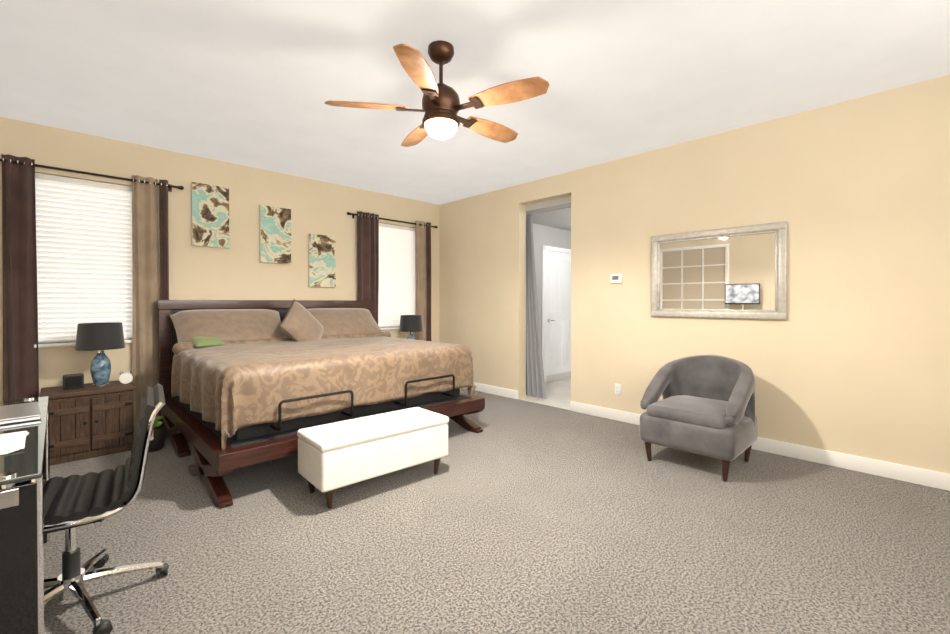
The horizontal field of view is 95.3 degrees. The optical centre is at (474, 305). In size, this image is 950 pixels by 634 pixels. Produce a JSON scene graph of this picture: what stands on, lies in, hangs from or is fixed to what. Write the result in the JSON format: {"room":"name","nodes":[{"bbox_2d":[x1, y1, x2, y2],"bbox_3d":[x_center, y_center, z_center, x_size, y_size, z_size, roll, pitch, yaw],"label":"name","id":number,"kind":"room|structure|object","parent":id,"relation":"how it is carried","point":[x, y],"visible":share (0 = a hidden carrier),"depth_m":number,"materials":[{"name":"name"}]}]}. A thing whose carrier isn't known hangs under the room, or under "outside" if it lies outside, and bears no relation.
{"room":"bedroom and office","nodes":[
{"label":"bedroom and office","id":0,"kind":"room"},
{"bbox_2d":[0,117,438,400],"bbox_3d":[-2.398,-0.170,4.984,5.280,2.740,0.140,0,1,-44],"label":"wall","id":1,"kind":"structure","parent":0,"point":[236,270],"depth_m":4.63,"materials":[{"name":"paint"}]},
{"bbox_2d":[35,173,131,342],"bbox_3d":[-3.507,-0.406,3.928,0.850,1.446,0.111,0,1,-44],"label":"window blinds","id":2,"kind":"object","parent":1,"relation":"attached to","point":[84,247],"visible":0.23,"depth_m":3.87,"materials":[{"name":"white fabric"}]},
{"bbox_2d":[0,154,183,432],"bbox_3d":[-3.407,-0.011,3.857,1.379,2.418,0.074,0,1,-44],"label":"window curtain","id":3,"kind":"object","parent":1,"relation":"attached to","point":[20,334],"visible":0.79,"depth_m":3.61,"materials":[{"name":"brown fabric"}]},
{"bbox_2d":[191,182,228,247],"bbox_3d":[-2.752,-0.936,4.509,0.340,0.645,0.039,0,1,-44],"label":"art","id":4,"kind":"object","parent":1,"relation":"attached to","point":[209,215],"visible":1,"depth_m":4.49,"materials":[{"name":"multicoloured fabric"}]},
{"bbox_2d":[34,326,399,347],"bbox_3d":[-2.323,0.325,5.026,4.120,0.030,0.150,0,1,-44],"label":"window sill","id":5,"kind":"structure","parent":1,"relation":"attached to","point":[57,344],"depth_m":3.75,"materials":[{"name":"white wood"}]},
{"bbox_2d":[259,205,290,263],"bbox_3d":[-2.284,-0.810,4.961,0.340,0.645,0.039,0,1,-44],"label":"art","id":6,"kind":"object","parent":1,"relation":"attached to","point":[275,234],"visible":1,"depth_m":4.94,"materials":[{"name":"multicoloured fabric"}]},
{"bbox_2d":[308,233,335,287],"bbox_3d":[-1.888,-0.553,5.345,0.340,0.645,0.039,0,1,-44],"label":"art","id":7,"kind":"object","parent":1,"relation":"attached to","point":[321,260],"visible":0.98,"depth_m":5.32,"materials":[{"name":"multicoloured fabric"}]},
{"bbox_2d":[347,211,437,340],"bbox_3d":[-1.111,-0.030,6.071,1.479,2.418,0.074,0,1,-44],"label":"window curtain","id":8,"kind":"object","parent":1,"relation":"attached to","point":[367,256],"visible":0.67,"depth_m":5.86,"materials":[{"name":"brown fabric"}]},
{"bbox_2d":[378,223,414,326],"bbox_3d":[-1.189,-0.425,6.162,0.850,1.446,0.111,0,1,-44],"label":"window blinds","id":9,"kind":"object","parent":1,"relation":"attached to","point":[396,296],"visible":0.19,"depth_m":6.17,"materials":[{"name":"white fabric"}]},
{"bbox_2d":[0,0,949,204],"bbox_3d":[-0.128,-1.570,2.618,5.280,0.100,6.680,0,1,-44],"label":"ceiling","id":10,"kind":"structure","parent":0,"point":[254,83],"depth_m":2.82,"materials":[{"name":"paint"}]},
{"bbox_2d":[324,40,548,146],"bbox_3d":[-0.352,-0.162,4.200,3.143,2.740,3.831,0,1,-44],"label":"fan","id":11,"kind":"object","parent":10,"relation":"hanging from","point":[442,106],"visible":1,"depth_m":2.46,"materials":[{"name":"brown wood"}]},
{"bbox_2d":[43,388,949,633],"bbox_3d":[-0.179,1.270,2.593,5.140,0.100,6.680,0,1,-44],"label":"floor carpet","id":12,"kind":"object","parent":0,"point":[516,516],"visible":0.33,"depth_m":2.21,"materials":[{"name":"grey carpet"}]},
{"bbox_2d":[0,396,49,633],"bbox_3d":[-1.994,0.851,1.520,0.702,0.756,1.420,0,1,-44],"label":"desk","id":13,"kind":"object","parent":12,"relation":"on","point":[23,539],"visible":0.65,"depth_m":1.24,"materials":[{"name":"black glass"}]},
{"bbox_2d":[0,431,28,454],"bbox_3d":[-1.678,0.475,1.447,0.253,0.005,0.307,0,1,-44],"label":"papers","id":14,"kind":"object","parent":13,"relation":"on","point":[12,442],"visible":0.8,"depth_m":1.51,"materials":[{"name":"white paper"}]},
{"bbox_2d":[0,402,40,424],"bbox_3d":[-2.021,0.464,1.838,0.258,0.022,0.352,0,1,-44],"label":"laptop","id":15,"kind":"object","parent":13,"relation":"on","point":[17,413],"visible":1,"depth_m":1.82,"materials":[{"name":"silver metal"}]},
{"bbox_2d":[40,380,135,465],"bbox_3d":[-3.196,0.942,3.588,0.570,0.540,0.454,0,1,-44],"label":"nightstand","id":16,"kind":"object","parent":12,"relation":"on","point":[87,420],"visible":0.85,"depth_m":3.45,"materials":[{"name":"brown wood"}]},
{"bbox_2d":[63,373,83,389],"bbox_3d":[-3.283,0.616,3.538,0.125,0.110,0.104,0,1,-44],"label":"speaker box","id":17,"kind":"object","parent":16,"relation":"on","point":[72,381],"visible":1,"depth_m":3.50,"materials":[{"name":"black plastic"}]},
{"bbox_2d":[75,322,124,386],"bbox_3d":[-3.147,0.408,3.641,0.320,0.525,0.320,0,1,-44],"label":"lamp","id":18,"kind":"object","parent":16,"relation":"on","point":[100,337],"visible":1,"depth_m":3.58,"materials":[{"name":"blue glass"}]},
{"bbox_2d":[118,371,132,383],"bbox_3d":[-3.017,0.617,3.738,0.092,0.107,0.064,0,1,-44],"label":"alarm clock","id":19,"kind":"object","parent":16,"relation":"on","point":[125,377],"visible":1,"depth_m":3.72,"materials":[{"name":"white plastic"}]},
{"bbox_2d":[15,384,168,633],"bbox_3d":[-1.630,0.805,1.769,0.641,0.843,0.624,0,1,-44],"label":"office chair","id":20,"kind":"object","parent":12,"relation":"on","point":[72,503],"visible":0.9,"depth_m":1.73,"materials":[{"name":"black leather"}]},
{"bbox_2d":[149,416,165,451],"bbox_3d":[-2.716,1.074,3.646,0.184,0.276,0.184,0,1,-44],"label":"plant pot","id":21,"kind":"object","parent":12,"relation":"on","point":[157,442],"visible":0.38,"depth_m":3.62,"materials":[{"name":"brown ceramic"}]},
{"bbox_2d":[156,299,484,508],"bbox_3d":[-1.468,0.582,4.133,2.270,1.304,2.175,0,1,-44],"label":"bed","id":22,"kind":"object","parent":12,"relation":"on","point":[245,383],"visible":1,"depth_m":3.50,"materials":[{"name":"beige fabric"}]},
{"bbox_2d":[171,336,475,449],"bbox_3d":[-1.315,0.637,3.978,2.222,0.579,1.602,0,1,-44],"label":"comforter","id":23,"kind":"object","parent":22,"relation":"on","point":[230,392],"depth_m":3.26,"materials":[{"name":"fabric"}]},
{"bbox_2d":[297,407,448,508],"bbox_3d":[-0.674,1.010,2.982,0.963,0.417,0.457,0,1,-44],"label":"bench","id":24,"kind":"object","parent":12,"relation":"on","point":[333,456],"visible":1,"depth_m":2.78,"materials":[{"name":"white leather"}]},
{"bbox_2d":[640,355,757,481],"bbox_3d":[1.774,0.814,3.410,0.750,0.800,0.700,0,1,-44],"label":"armchair","id":25,"kind":"object","parent":12,"relation":"on","point":[705,406],"visible":1,"depth_m":3.27,"materials":[{"name":"grey fabric"}]},
{"bbox_3d":[-0.850,0.923,5.851,0.570,0.540,0.454,0,1,-44],"label":"nightstand","id":26,"kind":"object","parent":12,"relation":"on","visible":0},
{"bbox_2d":[399,315,422,339],"bbox_3d":[-0.862,0.390,5.845,0.320,0.525,0.320,0,1,-44],"label":"lamp","id":27,"kind":"object","parent":26,"relation":"on","point":[411,324],"visible":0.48,"depth_m":5.72,"materials":[{"name":"black fabric"}]},
{"bbox_2d":[519,377,570,409],"bbox_3d":[2.009,1.240,6.001,2.740,0.104,2.550,0,1,-44],"label":"floor","id":28,"kind":"structure","parent":0,"point":[558,393],"depth_m":5.68,"materials":[{"name":"beige tile"}]},
{"bbox_2d":[526,196,570,230],"bbox_3d":[2.059,-1.438,6.027,2.600,0.420,2.550,0,1,-44],"label":"ceiling","id":29,"kind":"structure","parent":0,"point":[560,219],"depth_m":5.75,"materials":[{"name":"paint"}]},
{"bbox_2d":[526,206,570,398],"bbox_3d":[0.765,-0.012,5.594,0.057,2.374,1.600,0,1,-44],"label":"curtain","id":30,"kind":"object","parent":29,"relation":"hanging from","point":[535,383],"visible":0.94,"depth_m":5.61,"materials":[{"name":"grey fabric"}]},
{"bbox_2d":[533,223,570,345],"bbox_3d":[1.223,-0.026,6.907,2.600,2.420,0.140,0,1,-44],"label":"wall","id":31,"kind":"structure","parent":0,"point":[550,236],"depth_m":6.61,"materials":[{"name":"paint"}]},
{"bbox_2d":[542,245,570,380],"bbox_3d":[1.368,0.127,6.901,0.900,2.106,0.066,0,1,-44],"label":"hall door","id":32,"kind":"structure","parent":31,"relation":"in","point":[556,309],"depth_m":6.84,"materials":[{"name":"white wood"}]},
{"bbox_2d":[545,371,570,382],"bbox_3d":[1.228,1.128,6.811,2.459,0.106,0.016,0,1,-44],"label":"baseboard","id":33,"kind":"structure","parent":31,"relation":"attached to","point":[566,374],"depth_m":6.88,"materials":[{"name":"white wood"}]},
{"bbox_2d":[439,75,949,473],"bbox_3d":[1.770,-0.165,4.363,0.140,2.740,6.540,0,1,-44],"label":"wall","id":34,"kind":"structure","parent":0,"point":[850,355],"depth_m":3.47,"materials":[{"name":"paint"}]},
{"bbox_2d":[464,382,518,398],"bbox_3d":[0.013,1.136,6.084,0.016,0.110,1.560,0,1,-44],"label":"baseboard","id":35,"kind":"structure","parent":34,"relation":"attached to","point":[504,392],"depth_m":5.77,"materials":[{"name":"white wood"}]},
{"bbox_2d":[610,274,621,282],"bbox_3d":[1.478,-0.286,4.539,0.030,0.095,0.130,0,1,-44],"label":"thermostat","id":36,"kind":"object","parent":34,"relation":"attached to","point":[615,278],"visible":1,"depth_m":4.53,"materials":[{"name":"white plastic"}]},
{"bbox_2d":[615,383,620,394],"bbox_3d":[1.499,0.874,4.541,0.012,0.115,0.072,0,1,-44],"label":"electrical outlet plate","id":37,"kind":"object","parent":34,"relation":"attached to","point":[617,389],"visible":1,"depth_m":4.54,"materials":[{"name":"white plastic"}]},
{"bbox_2d":[651,221,787,319],"bbox_3d":[2.121,-0.285,3.867,0.035,0.790,1.100,0,1,-44],"label":"mirror","id":38,"kind":"object","parent":34,"relation":"attached to","point":[740,272],"visible":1,"depth_m":3.81,"materials":[{"name":"mirror"}]},
{"bbox_2d":[570,401,949,490],"bbox_3d":[2.479,1.157,3.526,0.016,0.110,3.995,0,1,-44],"label":"baseboard","id":39,"kind":"structure","parent":34,"relation":"attached to","point":[926,477],"depth_m":3.27,"materials":[{"name":"white wood"}]}
]}

